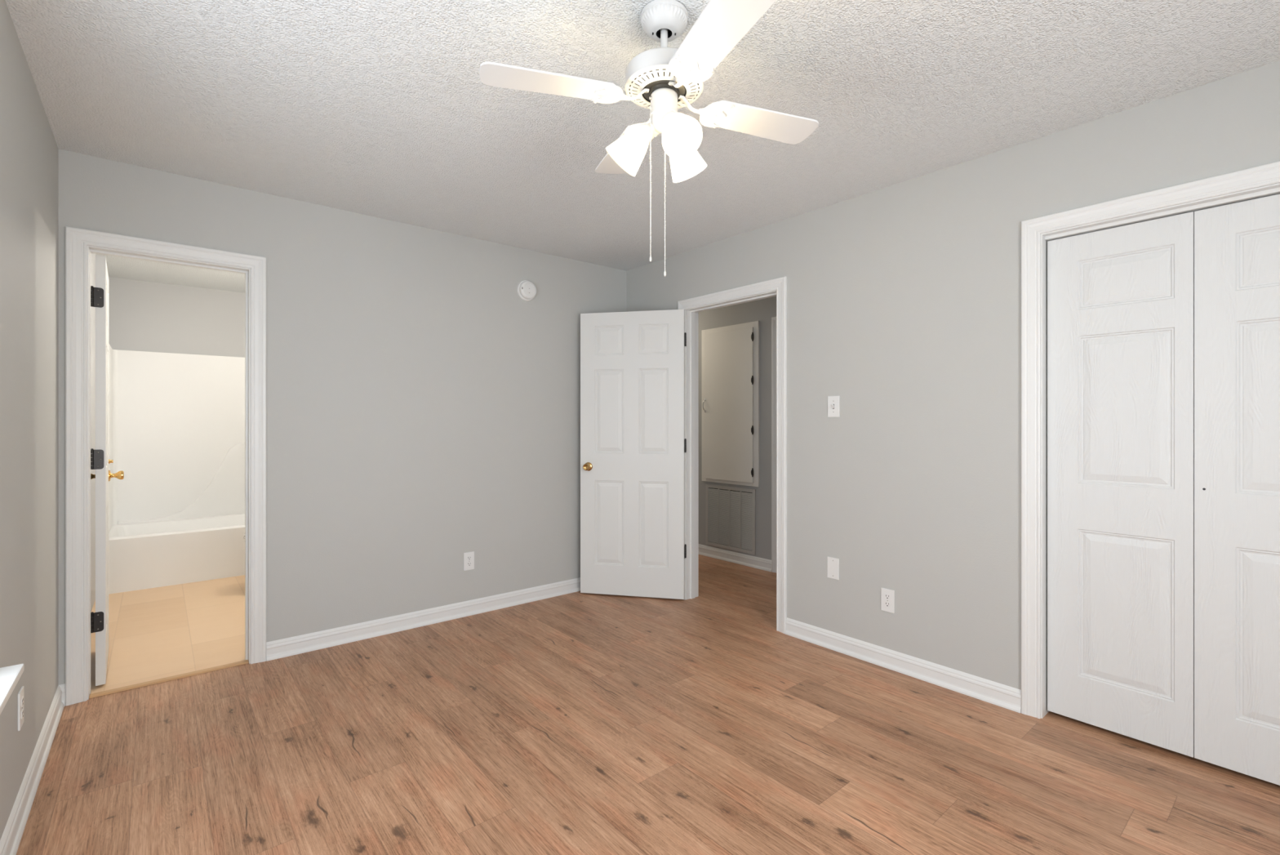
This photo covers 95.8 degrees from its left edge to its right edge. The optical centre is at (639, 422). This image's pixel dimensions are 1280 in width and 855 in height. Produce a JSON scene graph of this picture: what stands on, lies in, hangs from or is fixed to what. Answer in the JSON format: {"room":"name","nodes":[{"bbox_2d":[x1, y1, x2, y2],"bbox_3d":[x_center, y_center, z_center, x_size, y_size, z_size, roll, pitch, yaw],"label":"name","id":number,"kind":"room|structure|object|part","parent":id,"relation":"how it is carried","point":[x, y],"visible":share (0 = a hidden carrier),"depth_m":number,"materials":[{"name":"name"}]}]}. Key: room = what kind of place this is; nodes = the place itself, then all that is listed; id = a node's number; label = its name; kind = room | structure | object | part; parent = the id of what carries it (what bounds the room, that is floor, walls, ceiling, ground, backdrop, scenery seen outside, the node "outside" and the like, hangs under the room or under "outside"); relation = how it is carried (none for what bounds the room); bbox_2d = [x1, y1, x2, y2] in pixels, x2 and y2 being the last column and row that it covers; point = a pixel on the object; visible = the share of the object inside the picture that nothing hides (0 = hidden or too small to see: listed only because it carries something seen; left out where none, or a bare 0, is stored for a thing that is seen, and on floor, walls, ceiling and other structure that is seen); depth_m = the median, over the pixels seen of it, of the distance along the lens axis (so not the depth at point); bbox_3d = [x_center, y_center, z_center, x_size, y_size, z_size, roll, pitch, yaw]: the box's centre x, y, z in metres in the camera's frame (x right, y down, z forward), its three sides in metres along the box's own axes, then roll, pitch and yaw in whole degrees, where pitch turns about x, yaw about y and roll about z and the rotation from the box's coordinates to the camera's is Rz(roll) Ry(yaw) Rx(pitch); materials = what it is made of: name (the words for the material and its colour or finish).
{"room":"empty bedroom","nodes":[
{"label":"empty bedroom","id":0,"kind":"room"},
{"bbox_2d":[0,0,96,839],"bbox_3d":[-1.968,0.022,1.746,0.120,2.440,7.890,0,0,-40],"label":"wall","id":1,"kind":"structure","parent":0,"point":[29,150],"depth_m":1.92,"materials":[{"name":"grey paint"}]},
{"bbox_2d":[0,663,24,714],"bbox_3d":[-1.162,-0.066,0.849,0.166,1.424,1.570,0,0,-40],"label":"window sill","id":2,"kind":"structure","parent":1,"relation":"in","point":[10,676],"depth_m":1.41,"materials":[{"name":"white paint"}]},
{"bbox_2d":[17,685,23,730],"bbox_3d":[-1.945,0.897,1.818,0.008,0.115,0.070,0,0,-40],"label":"electrical outlet","id":3,"kind":"object","parent":1,"relation":"attached to","point":[20,695],"visible":1,"depth_m":1.80,"materials":[{"name":"white plastic"}]},
{"bbox_2d":[21,707,23,719],"bbox_3d":[-1.944,0.916,1.819,0.003,0.028,0.031,0,0,-40],"label":"receptacle","id":4,"kind":"object","parent":3,"relation":"attached to","point":[22,708],"depth_m":1.81,"materials":[{"name":"white plastic"}]},
{"bbox_2d":[21,695,23,706],"bbox_3d":[-1.944,0.877,1.819,0.003,0.028,0.031,0,0,-40],"label":"receptacle","id":5,"kind":"object","parent":3,"relation":"attached to","point":[22,696],"depth_m":1.81,"materials":[{"name":"white plastic"}]},
{"bbox_2d":[0,684,64,854],"bbox_3d":[-1.000,1.196,0.697,0.020,0.093,4.799,0,0,-40],"label":"baseboard","id":6,"kind":"structure","parent":1,"relation":"attached to","point":[11,838],"depth_m":1.91,"materials":[{"name":"white paint"}]},
{"bbox_2d":[90,574,244,693],"bbox_3d":[-2.880,1.256,4.163,1.583,0.031,2.812,0,0,-40],"label":"floor","id":7,"kind":"structure","parent":0,"point":[156,633],"depth_m":3.43,"materials":[{"name":"beige tile"}]},
{"bbox_2d":[108,343,244,593],"bbox_3d":[-3.529,0.321,4.940,1.577,1.841,0.778,0,0,-40],"label":"bathtub","id":8,"kind":"object","parent":7,"relation":"on","point":[176,421],"visible":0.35,"depth_m":4.92,"materials":[{"name":"white"}]},
{"bbox_2d":[108,513,244,593],"bbox_3d":[-3.529,1.040,4.940,1.577,0.401,0.778,0,0,-40],"label":"tub","id":9,"kind":"object","parent":8,"relation":"in","point":[156,552],"depth_m":4.49,"materials":[{"name":"white"}]},
{"bbox_3d":[-3.768,0.510,5.220,1.410,0.680,0.013,0,0,-40],"label":"moulded backrest","id":10,"kind":"part","parent":8,"relation":"part of","materials":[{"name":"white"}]},
{"bbox_2d":[108,276,244,357],"bbox_3d":[-3.813,0.022,5.280,1.583,2.440,0.100,0,0,-40],"label":"wall","id":11,"kind":"structure","parent":0,"point":[145,316],"depth_m":5.02,"materials":[{"name":"paint"}]},
{"bbox_2d":[58,149,626,684],"bbox_3d":[-1.410,0.022,3.559,3.303,2.440,0.115,0,0,-40],"label":"wall","id":12,"kind":"structure","parent":0,"point":[423,413],"depth_m":3.41,"materials":[{"name":"grey paint"}]},
{"bbox_2d":[58,683,65,706],"bbox_3d":[-2.533,1.196,2.532,0.022,0.093,0.020,0,0,-40],"label":"baseboard","id":13,"kind":"structure","parent":12,"relation":"attached to","point":[62,686],"depth_m":2.54,"materials":[{"name":"white paint"}]},
{"bbox_2d":[65,226,266,705],"bbox_3d":[-2.470,0.191,3.058,0.746,2.103,0.742,0,0,-40],"label":"door","id":14,"kind":"structure","parent":12,"relation":"in","point":[80,295],"depth_m":2.71,"materials":[{"name":"white paint"}]},
{"bbox_3d":[-2.922,0.287,3.082,0.062,0.062,0.062,0,0,-41],"label":"knob","id":15,"kind":"part","parent":14,"relation":"part of","materials":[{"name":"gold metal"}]},
{"bbox_3d":[-2.850,0.287,3.146,0.062,0.062,0.062,0,0,-41],"label":"knob","id":16,"kind":"part","parent":14,"relation":"part of","materials":[{"name":"gold metal"}]},
{"bbox_2d":[88,659,248,697],"bbox_3d":[-2.263,1.238,2.809,0.598,0.007,0.044,0,0,-40],"label":"threshold","id":17,"kind":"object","parent":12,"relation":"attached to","point":[245,661],"depth_m":2.78,"materials":[{"name":"brown wood"}]},
{"bbox_2d":[266,577,580,660],"bbox_3d":[-1.025,1.196,3.792,2.412,0.093,0.020,0,0,-40],"label":"baseboard","id":18,"kind":"structure","parent":12,"relation":"attached to","point":[283,647],"depth_m":3.49,"materials":[{"name":"white paint"}]},
{"bbox_2d":[463,551,474,570],"bbox_3d":[-1.104,0.894,3.735,0.070,0.115,0.008,0,0,-40],"label":"electrical outlet","id":19,"kind":"object","parent":12,"relation":"attached to","point":[468,557],"visible":1,"depth_m":3.73,"materials":[{"name":"white plastic"}]},
{"bbox_2d":[516,280,536,301],"bbox_3d":[-0.773,-0.913,3.988,0.142,0.142,0.043,0,0,-40],"label":"smoke detector","id":20,"kind":"object","parent":12,"relation":"attached to","point":[526,290],"visible":1,"depth_m":3.97,"materials":[{"name":"white plastic"}]},
{"bbox_2d":[4,0,1279,293],"bbox_3d":[-0.703,-1.248,2.804,3.418,0.100,7.890,0,0,-40],"label":"ceiling","id":21,"kind":"structure","parent":0,"point":[380,108],"depth_m":2.12,"materials":[{"name":"white paint"}]},
{"bbox_2d":[479,0,818,276],"bbox_3d":[0.079,-0.812,1.717,0.836,0.769,0.806,0,0,27],"label":"ceiling fan","id":22,"kind":"object","parent":21,"relation":"hanging from","point":[664,79],"visible":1,"depth_m":1.65,"materials":[{"name":"white wood"}]},
{"bbox_3d":[-0.258,-0.945,1.611,0.367,0.021,0.129,0,0,-16],"label":"blade","id":23,"kind":"part","parent":22,"relation":"part of","materials":[{"name":"white wood"}]},
{"bbox_3d":[-0.050,-0.945,2.021,0.129,0.021,0.367,0,0,-21],"label":"blade","id":24,"kind":"part","parent":22,"relation":"part of","materials":[{"name":"white"}]},
{"bbox_3d":[-0.043,-0.806,1.720,0.120,0.137,0.126,0,0,-40],"label":"lamp shade","id":25,"kind":"part","parent":22,"relation":"part of","materials":[{"name":"white glass"}]},
{"bbox_3d":[0.019,-0.863,1.710,0.055,0.052,0.057,0,0,-40],"label":"lamp arm","id":26,"kind":"part","parent":22,"relation":"part of","materials":[{"name":"white metal"}]},
{"bbox_3d":[0.031,-0.697,1.688,0.006,0.458,0.006,0,0,28],"label":"pull chain","id":27,"kind":"part","parent":22,"relation":"part of","materials":[{"name":"white metal"}]},
{"bbox_3d":[0.071,-0.977,1.702,0.231,0.016,0.231,0,0,-40],"label":"vent plate","id":28,"kind":"part","parent":22,"relation":"part of","materials":[{"name":"white metal"}]},
{"bbox_3d":[0.073,-0.641,1.695,0.006,0.426,0.006,0,0,-17],"label":"pull chain","id":29,"kind":"part","parent":22,"relation":"part of","materials":[{"name":"white metal"}]},
{"bbox_3d":[0.086,-0.863,1.652,0.051,0.052,0.058,0,0,-40],"label":"lamp arm","id":30,"kind":"part","parent":22,"relation":"part of","materials":[{"name":"white metal"}]},
{"bbox_3d":[0.098,-0.828,1.620,0.044,0.064,0.060,0,0,-40],"label":"bulb","id":31,"kind":"part","parent":22,"relation":"part of","materials":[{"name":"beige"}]},
{"bbox_3d":[0.102,-0.806,1.595,0.112,0.137,0.133,0,0,-40],"label":"lamp shade","id":32,"kind":"part","parent":22,"relation":"part of","materials":[{"name":"white glass"}]},
{"bbox_3d":[0.137,-0.806,1.787,0.134,0.137,0.114,0,0,-40],"label":"lamp shade","id":33,"kind":"part","parent":22,"relation":"part of","materials":[{"name":"white glass"}]},
{"bbox_3d":[0.194,-0.945,1.383,0.129,0.021,0.367,0,0,-21],"label":"blade","id":34,"kind":"part","parent":22,"relation":"part of","materials":[{"name":"white wood"}]},
{"bbox_3d":[0.389,-0.945,1.827,0.367,0.021,0.129,0,0,-22],"label":"blade","id":35,"kind":"part","parent":22,"relation":"part of","materials":[{"name":"white wood"}]},
{"bbox_2d":[16,554,1279,854],"bbox_3d":[0.118,1.242,2.675,4.273,0.001,6.400,0,0,-40],"label":"floor","id":36,"kind":"structure","parent":0,"point":[577,722],"depth_m":2.13,"materials":[{"name":"brown wood"}]},
{"bbox_2d":[698,296,776,559],"bbox_3d":[1.090,0.022,4.922,0.100,2.440,4.200,0,0,-40],"label":"wall","id":37,"kind":"structure","parent":0,"point":[762,310],"depth_m":4.92,"materials":[{"name":"paint"}]},
{"bbox_2d":[702,320,759,486],"bbox_3d":[0.780,-0.160,5.162,0.067,1.413,0.667,0,0,-40],"label":"upper cabinet","id":38,"kind":"object","parent":37,"relation":"attached to","point":[730,353],"visible":1,"depth_m":5.14,"materials":[{"name":"white paint"}]},
{"bbox_2d":[705,484,755,555],"bbox_3d":[0.802,0.854,5.177,0.012,0.562,0.580,0,0,-40],"label":"air vent","id":39,"kind":"object","parent":37,"relation":"in","point":[730,511],"visible":1,"depth_m":5.17,"materials":[{"name":"grey metal"}]},
{"bbox_2d":[698,543,771,571],"bbox_3d":[0.429,1.196,5.618,0.020,0.093,2.084,0,0,-40],"label":"baseboard","id":40,"kind":"structure","parent":37,"relation":"attached to","point":[748,560],"depth_m":5.11,"materials":[{"name":"white paint"}]},
{"bbox_2d":[771,316,776,572],"bbox_3d":[1.391,0.183,4.470,0.018,2.118,0.906,0,0,-40],"label":"door frame","id":41,"kind":"structure","parent":37,"relation":"in","point":[773,318],"depth_m":4.79,"materials":[{"name":"white paint"}]},
{"bbox_2d":[626,60,1279,689],"bbox_3d":[1.003,0.022,3.338,0.115,2.440,6.520,0,0,-40],"label":"wall","id":42,"kind":"structure","parent":0,"point":[904,299],"depth_m":2.79,"materials":[{"name":"grey paint"}]},
{"bbox_2d":[580,275,786,633],"bbox_3d":[0.331,0.191,3.962,1.566,2.103,0.458,0,0,30],"label":"door","id":43,"kind":"structure","parent":42,"relation":"in","point":[639,370],"depth_m":4.08,"materials":[{"name":"white paint"}]},
{"bbox_3d":[-0.379,0.317,4.142,0.062,0.062,0.062,0,0,12],"label":"knob","id":44,"kind":"part","parent":43,"relation":"part of","materials":[{"name":"gold metal"}]},
{"bbox_3d":[0.668,0.191,3.841,0.018,2.103,0.915,0,0,-40],"label":"casing","id":45,"kind":"part","parent":43,"relation":"part of","materials":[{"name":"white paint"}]},
{"bbox_3d":[0.567,0.191,3.756,0.018,2.103,0.915,0,0,-40],"label":"casing","id":46,"kind":"part","parent":43,"relation":"part of","materials":[{"name":"white paint"}]},
{"bbox_2d":[827,556,839,579],"bbox_3d":[1.060,0.799,3.174,0.007,0.115,0.070,0,0,-40],"label":"blank cover plate","id":47,"kind":"object","parent":42,"relation":"attached to","point":[833,562],"visible":1,"depth_m":3.17,"materials":[{"name":"white plastic"}]},
{"bbox_2d":[827,395,839,417],"bbox_3d":[1.058,-0.088,3.168,0.018,0.115,0.070,0,0,-40],"label":"light switch","id":48,"kind":"object","parent":42,"relation":"attached to","point":[833,402],"visible":1,"depth_m":3.17,"materials":[{"name":"white plastic"}]},
{"bbox_2d":[880,587,894,613],"bbox_3d":[1.258,0.903,2.937,0.008,0.115,0.070,0,0,-40],"label":"electrical outlet","id":49,"kind":"object","parent":42,"relation":"attached to","point":[887,596],"visible":1,"depth_m":2.93,"materials":[{"name":"white plastic"}]},
{"bbox_2d":[884,600,890,607],"bbox_3d":[1.257,0.922,2.936,0.003,0.028,0.031,0,0,-40],"label":"receptacle","id":50,"kind":"object","parent":49,"relation":"attached to","point":[886,603],"depth_m":2.94,"materials":[{"name":"white plastic"}]},
{"bbox_2d":[884,593,890,599],"bbox_3d":[1.257,0.883,2.936,0.003,0.028,0.031,0,0,-40],"label":"receptacle","id":51,"kind":"object","parent":49,"relation":"attached to","point":[886,596],"depth_m":2.93,"materials":[{"name":"white plastic"}]},
{"bbox_2d":[785,617,1021,712],"bbox_3d":[1.247,1.196,2.941,0.020,0.093,1.207,0,0,-40],"label":"baseboard","id":52,"kind":"structure","parent":42,"relation":"attached to","point":[1002,695],"depth_m":2.83,"materials":[{"name":"white paint"}]},
{"bbox_2d":[1021,160,1279,785],"bbox_3d":[2.311,0.191,1.760,0.132,2.103,1.968,0,0,-40],"label":"door","id":53,"kind":"structure","parent":42,"relation":"in","point":[1150,321],"depth_m":2.18,"materials":[{"name":"white paint"}]},
{"bbox_3d":[1.887,0.226,2.292,0.033,1.990,0.450,0,0,-40],"label":"bifold panel","id":54,"kind":"part","parent":53,"relation":"part of","materials":[{"name":"white paint"}]},
{"bbox_3d":[2.177,0.226,1.945,0.033,1.990,0.450,0,0,-40],"label":"bifold panel","id":55,"kind":"part","parent":53,"relation":"part of","materials":[{"name":"white paint"}]}
]}

